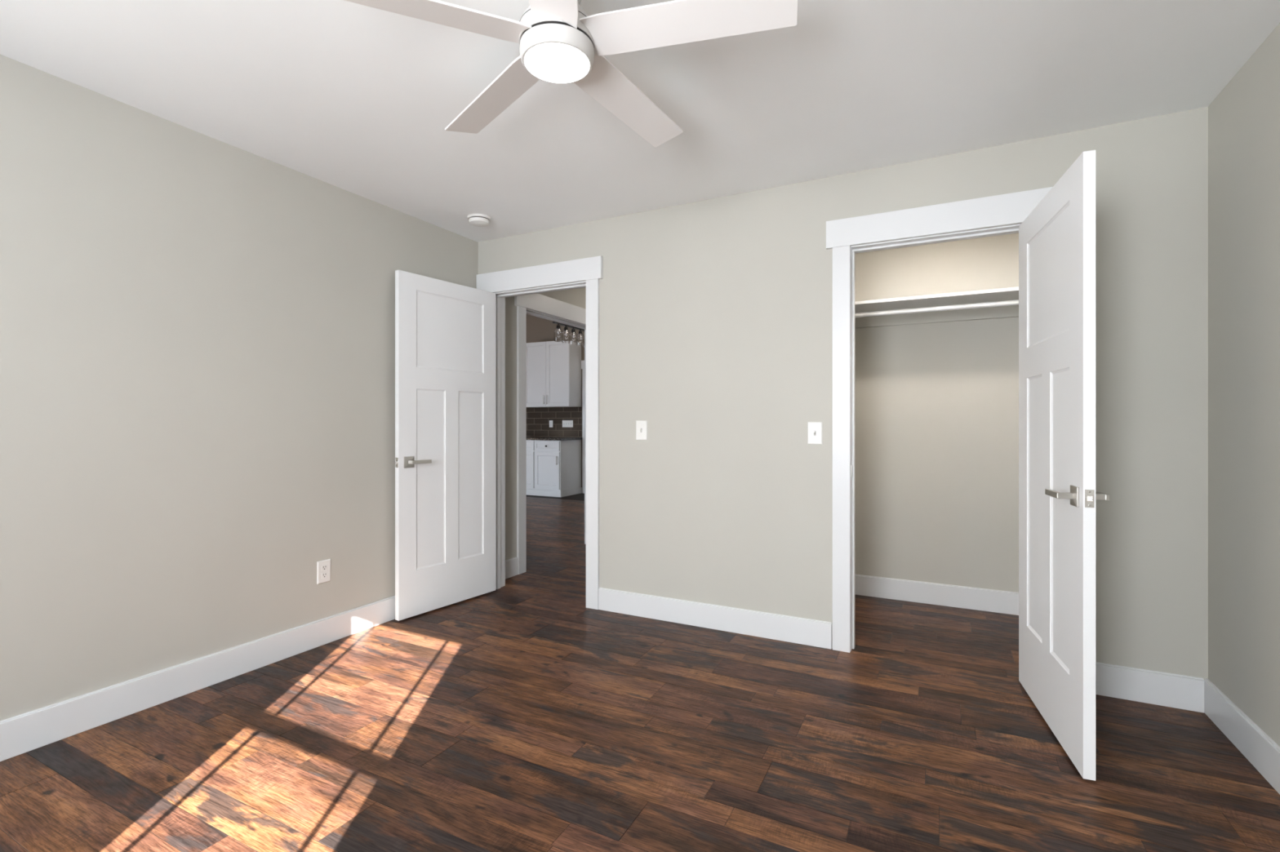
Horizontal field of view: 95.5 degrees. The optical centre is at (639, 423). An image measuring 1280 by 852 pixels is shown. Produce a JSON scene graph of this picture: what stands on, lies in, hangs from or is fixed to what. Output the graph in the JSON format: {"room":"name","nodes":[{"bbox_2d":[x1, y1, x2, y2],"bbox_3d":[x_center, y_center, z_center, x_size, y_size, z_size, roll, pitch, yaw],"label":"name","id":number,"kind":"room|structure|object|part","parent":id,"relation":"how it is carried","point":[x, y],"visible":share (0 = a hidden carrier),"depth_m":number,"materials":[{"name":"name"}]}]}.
{"room":"empty bedroom","nodes":[
{"label":"empty bedroom","id":0,"kind":"room"},
{"bbox_2d":[0,54,586,720],"bbox_3d":[-1.033,-0.559,4.439,0.120,3.450,9.350,0,0,27],"label":"wall","id":1,"kind":"structure","parent":0,"point":[197,330],"depth_m":2.47,"materials":[{"name":"beige paint"}]},
{"bbox_2d":[0,595,395,761],"bbox_3d":[-2.097,1.098,2.214,0.015,0.136,4.180,0,0,27],"label":"baseboard","id":2,"kind":"structure","parent":1,"relation":"attached to","point":[21,734],"depth_m":2.44,"materials":[{"name":"white wood"}]},
{"bbox_2d":[316,559,330,584],"bbox_3d":[-1.666,0.784,3.064,0.008,0.118,0.074,0,0,27],"label":"wall outlet","id":3,"kind":"object","parent":1,"relation":"attached to","point":[323,567],"visible":1,"depth_m":3.06,"materials":[{"name":"white plastic"}]},
{"bbox_2d":[321,564,327,571],"bbox_3d":[-1.663,0.764,3.063,0.002,0.027,0.032,0,0,27],"label":"receptacle","id":4,"kind":"object","parent":3,"relation":"attached to","point":[324,567],"depth_m":3.06,"materials":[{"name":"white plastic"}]},
{"bbox_2d":[321,572,327,578],"bbox_3d":[-1.663,0.804,3.063,0.002,0.027,0.032,0,0,27],"label":"receptacle","id":5,"kind":"object","parent":3,"relation":"attached to","point":[324,575],"depth_m":3.06,"materials":[{"name":"white plastic"}]},
{"bbox_2d":[505,556,518,579],"bbox_3d":[-1.006,1.098,4.344,0.015,0.136,0.285,0,0,27],"label":"baseboard","id":6,"kind":"structure","parent":1,"relation":"attached to","point":[511,565],"depth_m":4.40,"materials":[{"name":"white wood"}]},
{"bbox_2d":[514,293,586,574],"bbox_3d":[-0.712,0.062,5.066,0.168,2.207,1.330,0,0,27],"label":"door frame","id":7,"kind":"structure","parent":1,"relation":"attached to","point":[539,305],"depth_m":4.53,"materials":[{"name":"white wood"}]},
{"bbox_3d":[-0.919,0.133,4.509,0.019,2.066,0.092,0,0,27],"label":"casing","id":8,"kind":"part","parent":7,"relation":"part of","materials":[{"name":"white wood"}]},
{"bbox_3d":[-0.648,-0.971,5.034,0.024,0.141,1.330,0,0,27],"label":"head casing","id":9,"kind":"part","parent":7,"relation":"part of","materials":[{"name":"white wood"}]},
{"bbox_3d":[-0.776,0.063,5.099,0.024,2.205,1.320,0,0,27],"label":"casing","id":10,"kind":"part","parent":7,"relation":"part of","materials":[{"name":"white wood"}]},
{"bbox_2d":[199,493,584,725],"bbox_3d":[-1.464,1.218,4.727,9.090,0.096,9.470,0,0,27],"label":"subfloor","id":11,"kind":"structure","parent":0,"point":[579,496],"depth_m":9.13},
{"bbox_2d":[526,440,534,495],"bbox_3d":[-1.791,0.722,9.704,0.500,0.888,0.649,0,0,27],"label":"base cabinet","id":12,"kind":"object","parent":11,"relation":"on","point":[530,443],"visible":0.19,"depth_m":9.37,"materials":[{"name":"white paint"}]},
{"bbox_3d":[-1.919,0.367,9.454,0.476,0.148,0.020,0,0,27],"label":"drawer","id":13,"kind":"part","parent":12,"relation":"part of","materials":[{"name":"white paint"}]},
{"bbox_3d":[-1.919,0.755,9.454,0.476,0.585,0.020,0,0,27],"label":"door","id":14,"kind":"part","parent":12,"relation":"part of","materials":[{"name":"white paint"}]},
{"bbox_2d":[533,440,582,497],"bbox_3d":[-1.339,0.722,9.472,0.516,0.888,0.649,0,0,27],"label":"base cabinet","id":15,"kind":"object","parent":11,"relation":"on","point":[557,464],"visible":0.98,"depth_m":9.26,"materials":[{"name":"white paint"}]},
{"bbox_3d":[-1.474,0.367,9.226,0.476,0.148,0.020,0,0,27],"label":"drawer","id":16,"kind":"part","parent":15,"relation":"part of","materials":[{"name":"white paint"}]},
{"bbox_3d":[-1.474,0.755,9.226,0.476,0.585,0.020,0,0,27],"label":"door","id":17,"kind":"part","parent":15,"relation":"part of","materials":[{"name":"white paint"}]},
{"bbox_2d":[526,436,582,440],"bbox_3d":[-1.998,0.259,9.823,2.023,0.038,0.621,0,0,27],"label":"countertop","id":18,"kind":"structure","parent":15,"relation":"on","point":[537,438],"depth_m":9.35,"materials":[{"name":"stone"}]},
{"bbox_2d":[526,314,584,487],"bbox_3d":[-1.099,-0.559,9.793,5.120,3.450,0.120,0,0,27],"label":"wall","id":19,"kind":"structure","parent":0,"point":[538,329],"depth_m":10.02,"materials":[{"name":"beige paint"}]},
{"bbox_2d":[526,341,581,407],"bbox_3d":[-1.470,-0.804,9.693,0.912,1.075,0.393,0,0,27],"label":"upper cabinet","id":20,"kind":"object","parent":19,"relation":"attached to","point":[553,369],"visible":0.9,"depth_m":9.53,"materials":[{"name":"white paint"}]},
{"bbox_3d":[-1.742,-0.804,9.662,0.452,1.069,0.020,0,0,27],"label":"door","id":21,"kind":"part","parent":20,"relation":"part of","materials":[{"name":"white paint"}]},
{"bbox_3d":[-1.336,-0.804,9.454,0.452,1.069,0.020,0,0,27],"label":"door","id":22,"kind":"part","parent":20,"relation":"part of","materials":[{"name":"white paint"}]},
{"bbox_2d":[526,407,582,437],"bbox_3d":[-1.866,-0.012,10.112,2.025,0.508,0.010,0,0,27],"label":"backsplash","id":23,"kind":"structure","parent":19,"relation":"attached to","point":[538,419],"depth_m":9.90,"materials":[{"name":"brown tile"}]},
{"bbox_2d":[549,420,552,427],"bbox_3d":[-1.520,0.016,9.925,0.074,0.118,0.008,0,0,27],"label":"wall outlet","id":24,"kind":"object","parent":23,"relation":"attached to","point":[550,421],"visible":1,"depth_m":9.92,"materials":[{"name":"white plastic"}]},
{"bbox_2d":[562,420,573,427],"bbox_3d":[-1.209,0.017,9.760,0.197,0.110,0.018,0,0,27],"label":"light switch","id":25,"kind":"object","parent":23,"relation":"attached to","point":[566,424],"visible":1,"depth_m":9.75,"materials":[{"name":"white plastic"}]},
{"bbox_2d":[581,360,584,493],"bbox_3d":[-0.525,0.066,9.411,1.000,2.200,0.036,0,0,27],"label":"door frame","id":26,"kind":"structure","parent":19,"relation":"attached to","point":[582,362],"depth_m":9.61,"materials":[{"name":"white wood"}]},
{"bbox_3d":[-0.525,-0.964,9.411,1.000,0.140,0.036,0,0,27],"label":"head casing","id":27,"kind":"part","parent":26,"relation":"part of","materials":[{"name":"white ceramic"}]},
{"bbox_2d":[0,497,1279,851],"bbox_3d":[-1.774,1.166,4.219,11.496,0.001,8.816,0,0,27],"label":"floor","id":28,"kind":"structure","parent":0,"point":[519,716],"depth_m":2.07,"materials":[{"name":"brown wood"}]},
{"bbox_2d":[0,0,1279,242],"bbox_3d":[-0.088,-1.334,1.796,3.972,0.120,5.506,0,0,27],"label":"ceiling","id":29,"kind":"structure","parent":0,"point":[359,100],"depth_m":2.21,"materials":[{"name":"white paint"}]},
{"bbox_2d":[467,213,490,226],"bbox_3d":[-0.997,-1.253,3.606,0.140,0.042,0.140,0,0,27],"label":"smoke detector","id":30,"kind":"object","parent":29,"relation":"attached to","point":[476,220],"visible":1,"depth_m":3.56,"materials":[{"name":"white plastic"}]},
{"bbox_2d":[344,0,797,146],"bbox_3d":[-0.210,-1.145,1.682,1.292,0.258,1.260,0,0,27],"label":"ceiling fan","id":31,"kind":"object","parent":29,"relation":"hanging from","point":[558,41],"visible":1,"depth_m":1.59,"materials":[{"name":"white plastic"}]},
{"bbox_3d":[-0.581,-1.084,1.514,0.577,0.006,0.131,0,13,-22],"label":"blade","id":32,"kind":"part","parent":31,"relation":"part of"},
{"bbox_3d":[-0.478,-1.084,1.941,0.131,0.006,0.577,-16,11,-39],"label":"blade","id":33,"kind":"part","parent":31,"relation":"part of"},
{"bbox_3d":[-0.207,-1.084,1.284,0.131,0.006,0.577,13,-1,-4],"label":"blade","id":34,"kind":"part","parent":31,"relation":"part of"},
{"bbox_3d":[-0.040,-1.084,1.975,0.131,0.006,0.577,-15,-8,31],"label":"blade","id":35,"kind":"part","parent":31,"relation":"part of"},
{"bbox_3d":[0.127,-1.084,1.569,0.577,0.006,0.131,0,-13,14],"label":"blade","id":36,"kind":"part","parent":31,"relation":"part of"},
{"bbox_2d":[478,106,1208,679],"bbox_3d":[0.600,-0.054,3.271,3.852,2.440,0.120,0,0,27],"label":"wall","id":37,"kind":"structure","parent":0,"point":[716,314],"depth_m":3.06,"materials":[{"name":"beige paint"}]},
{"bbox_2d":[476,255,602,609],"bbox_3d":[-0.657,0.063,3.915,1.016,2.205,0.168,0,0,27],"label":"door frame","id":38,"kind":"structure","parent":37,"relation":"attached to","point":[587,273],"depth_m":3.73,"materials":[{"name":"white wood"}]},
{"bbox_2d":[395,269,495,621],"bbox_3d":[-1.214,0.130,3.706,0.147,2.047,0.768,0,0,34],"label":"door","id":39,"kind":"structure","parent":38,"relation":"attached to","point":[445,331],"depth_m":3.64,"materials":[{"name":"white wood"}]},
{"bbox_3d":[-1.420,0.232,3.396,0.025,0.058,0.004,0,0,34],"label":"latch plate","id":40,"kind":"part","parent":39,"relation":"part of","materials":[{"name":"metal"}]},
{"bbox_3d":[-1.298,0.232,3.457,0.012,0.021,0.130,0,0,34],"label":"lever","id":41,"kind":"part","parent":39,"relation":"part of","materials":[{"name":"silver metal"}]},
{"bbox_3d":[-0.690,-0.970,3.851,1.016,0.139,0.024,0,0,27],"label":"head casing","id":42,"kind":"part","parent":38,"relation":"part of","materials":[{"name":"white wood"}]},
{"bbox_3d":[-0.619,0.063,3.976,1.004,2.205,0.024,0,0,27],"label":"casing","id":43,"kind":"part","parent":38,"relation":"part of","materials":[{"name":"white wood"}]},
{"bbox_3d":[-0.298,0.133,3.653,0.089,2.066,0.019,0,0,27],"label":"casing","id":44,"kind":"part","parent":38,"relation":"part of","materials":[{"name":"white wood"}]},
{"bbox_2d":[635,420,647,439],"bbox_3d":[0.006,0.045,3.498,0.074,0.118,0.018,0,0,27],"label":"light switch","id":45,"kind":"object","parent":37,"relation":"attached to","point":[641,425],"visible":1,"depth_m":3.50,"materials":[{"name":"white plastic"}]},
{"bbox_2d":[807,422,822,444],"bbox_3d":[0.912,0.054,3.034,0.074,0.118,0.018,0,0,27],"label":"light switch","id":46,"kind":"object","parent":37,"relation":"attached to","point":[814,428],"visible":1,"depth_m":3.04,"materials":[{"name":"white plastic"}]},
{"bbox_2d":[598,587,1204,713],"bbox_3d":[1.006,1.098,2.987,2.839,0.136,0.015,0,0,27],"label":"baseboard","id":47,"kind":"structure","parent":37,"relation":"attached to","point":[1184,692],"depth_m":3.08,"materials":[{"name":"white wood"}]},
{"bbox_2d":[826,186,1052,653],"bbox_3d":[1.440,0.063,2.841,0.998,2.205,0.168,0,0,27],"label":"door frame","id":48,"kind":"structure","parent":37,"relation":"attached to","point":[1002,214],"depth_m":2.95,"materials":[{"name":"white wood"}]},
{"bbox_3d":[1.030,0.133,2.972,0.086,2.066,0.019,0,0,27],"label":"casing","id":49,"kind":"part","parent":48,"relation":"part of","materials":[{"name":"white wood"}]},
{"bbox_3d":[1.473,0.063,2.905,0.998,2.205,0.024,0,0,27],"label":"casing","id":50,"kind":"part","parent":48,"relation":"part of","materials":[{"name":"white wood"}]},
{"bbox_3d":[1.407,-0.970,2.776,0.998,0.139,0.024,0,0,27],"label":"head casing","id":51,"kind":"part","parent":48,"relation":"part of","materials":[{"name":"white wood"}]},
{"bbox_2d":[1018,150,1109,781],"bbox_3d":[1.583,0.137,2.238,0.146,2.034,0.788,0,0,20],"label":"door","id":52,"kind":"structure","parent":37,"relation":"in","point":[1058,495],"depth_m":2.11,"materials":[{"name":"white wood"}]},
{"bbox_3d":[1.430,0.245,2.013,0.012,0.021,0.130,0,0,20],"label":"lever","id":53,"kind":"part","parent":52,"relation":"part of","materials":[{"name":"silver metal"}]},
{"bbox_3d":[1.453,0.245,1.879,0.025,0.058,0.004,0,0,20],"label":"latch plate","id":54,"kind":"part","parent":52,"relation":"part of","materials":[{"name":"metal"}]},
{"bbox_3d":[1.556,0.245,1.967,0.012,0.021,0.130,0,0,20],"label":"lever","id":55,"kind":"part","parent":52,"relation":"part of","materials":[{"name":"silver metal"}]},
{"bbox_2d":[854,232,1018,592],"bbox_3d":[1.923,-0.054,3.791,1.972,2.440,0.120,0,0,27],"label":"wall","id":56,"kind":"structure","parent":0,"point":[936,404],"depth_m":3.72,"materials":[{"name":"beige paint"}]},
{"bbox_2d":[854,574,1018,615],"bbox_3d":[1.938,1.098,3.707,1.837,0.136,0.015,0,0,27],"label":"baseboard","id":57,"kind":"structure","parent":56,"relation":"attached to","point":[940,594],"depth_m":3.71,"materials":[{"name":"white wood"}]},
{"bbox_2d":[854,305,1018,328],"bbox_3d":[1.867,-0.689,3.552,1.852,0.088,0.356,0,0,27],"label":"trim","id":58,"kind":"structure","parent":56,"relation":"attached to","point":[1011,311],"depth_m":3.71,"materials":[{"name":"beige paint"}]},
{"bbox_2d":[854,286,1018,312],"bbox_3d":[1.863,-0.744,3.543,1.852,0.019,0.376,0,0,27],"label":"closet shelf","id":59,"kind":"object","parent":58,"relation":"on","point":[1011,293],"visible":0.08,"depth_m":3.49,"materials":[{"name":"white wood"}]},
{"bbox_2d":[854,299,1018,317],"bbox_3d":[1.805,-0.678,3.431,1.814,0.054,0.054,0,0,27],"label":"closet rod","id":60,"kind":"object","parent":59,"relation":"attached to","point":[1006,303],"visible":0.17,"depth_m":3.44,"materials":[{"name":"white metal"}]},
{"bbox_2d":[1208,22,1279,746],"bbox_3d":[1.626,-0.054,0.917,0.120,2.440,5.506,0,0,27],"label":"wall","id":61,"kind":"structure","parent":0,"point":[1244,117],"depth_m":2.06,"materials":[{"name":"beige paint"}]},
{"bbox_2d":[1203,678,1279,795],"bbox_3d":[1.323,1.098,0.474,0.015,0.136,4.200,0,0,27],"label":"baseboard","id":62,"kind":"structure","parent":61,"relation":"attached to","point":[1260,750],"depth_m":2.03,"materials":[{"name":"white wood"}]},
{"bbox_3d":[-2.246,-2.344,7.555,5.120,0.120,5.150,0,0,27],"label":"ceiling","id":63,"kind":"structure","parent":0,"visible":0},
{"bbox_2d":[552,321,584,347],"bbox_3d":[-0.879,-1.684,8.118,0.112,1.200,1.080,0,0,27],"label":"chandelier","id":64,"kind":"object","parent":63,"relation":"hanging from","point":[565,337],"visible":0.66,"depth_m":7.87,"materials":[{"name":"glass"}]},
{"bbox_3d":[-1.084,-1.172,7.718,0.112,0.175,0.112,0,0,27],"label":"lamp shade","id":65,"kind":"part","parent":64,"relation":"part of","materials":[{"name":"clear glass"}]},
{"bbox_3d":[-1.003,-1.172,7.876,0.112,0.175,0.112,0,0,27],"label":"lamp shade","id":66,"kind":"part","parent":64,"relation":"part of","materials":[{"name":"clear glass"}]},
{"bbox_3d":[-0.922,-1.172,8.034,0.112,0.175,0.112,0,0,27],"label":"lamp shade","id":67,"kind":"part","parent":64,"relation":"part of","materials":[{"name":"clear glass"}]},
{"bbox_3d":[-0.841,-1.172,8.193,0.112,0.175,0.112,0,0,27],"label":"lamp shade","id":68,"kind":"part","parent":64,"relation":"part of","materials":[{"name":"clear glass"}]}
]}

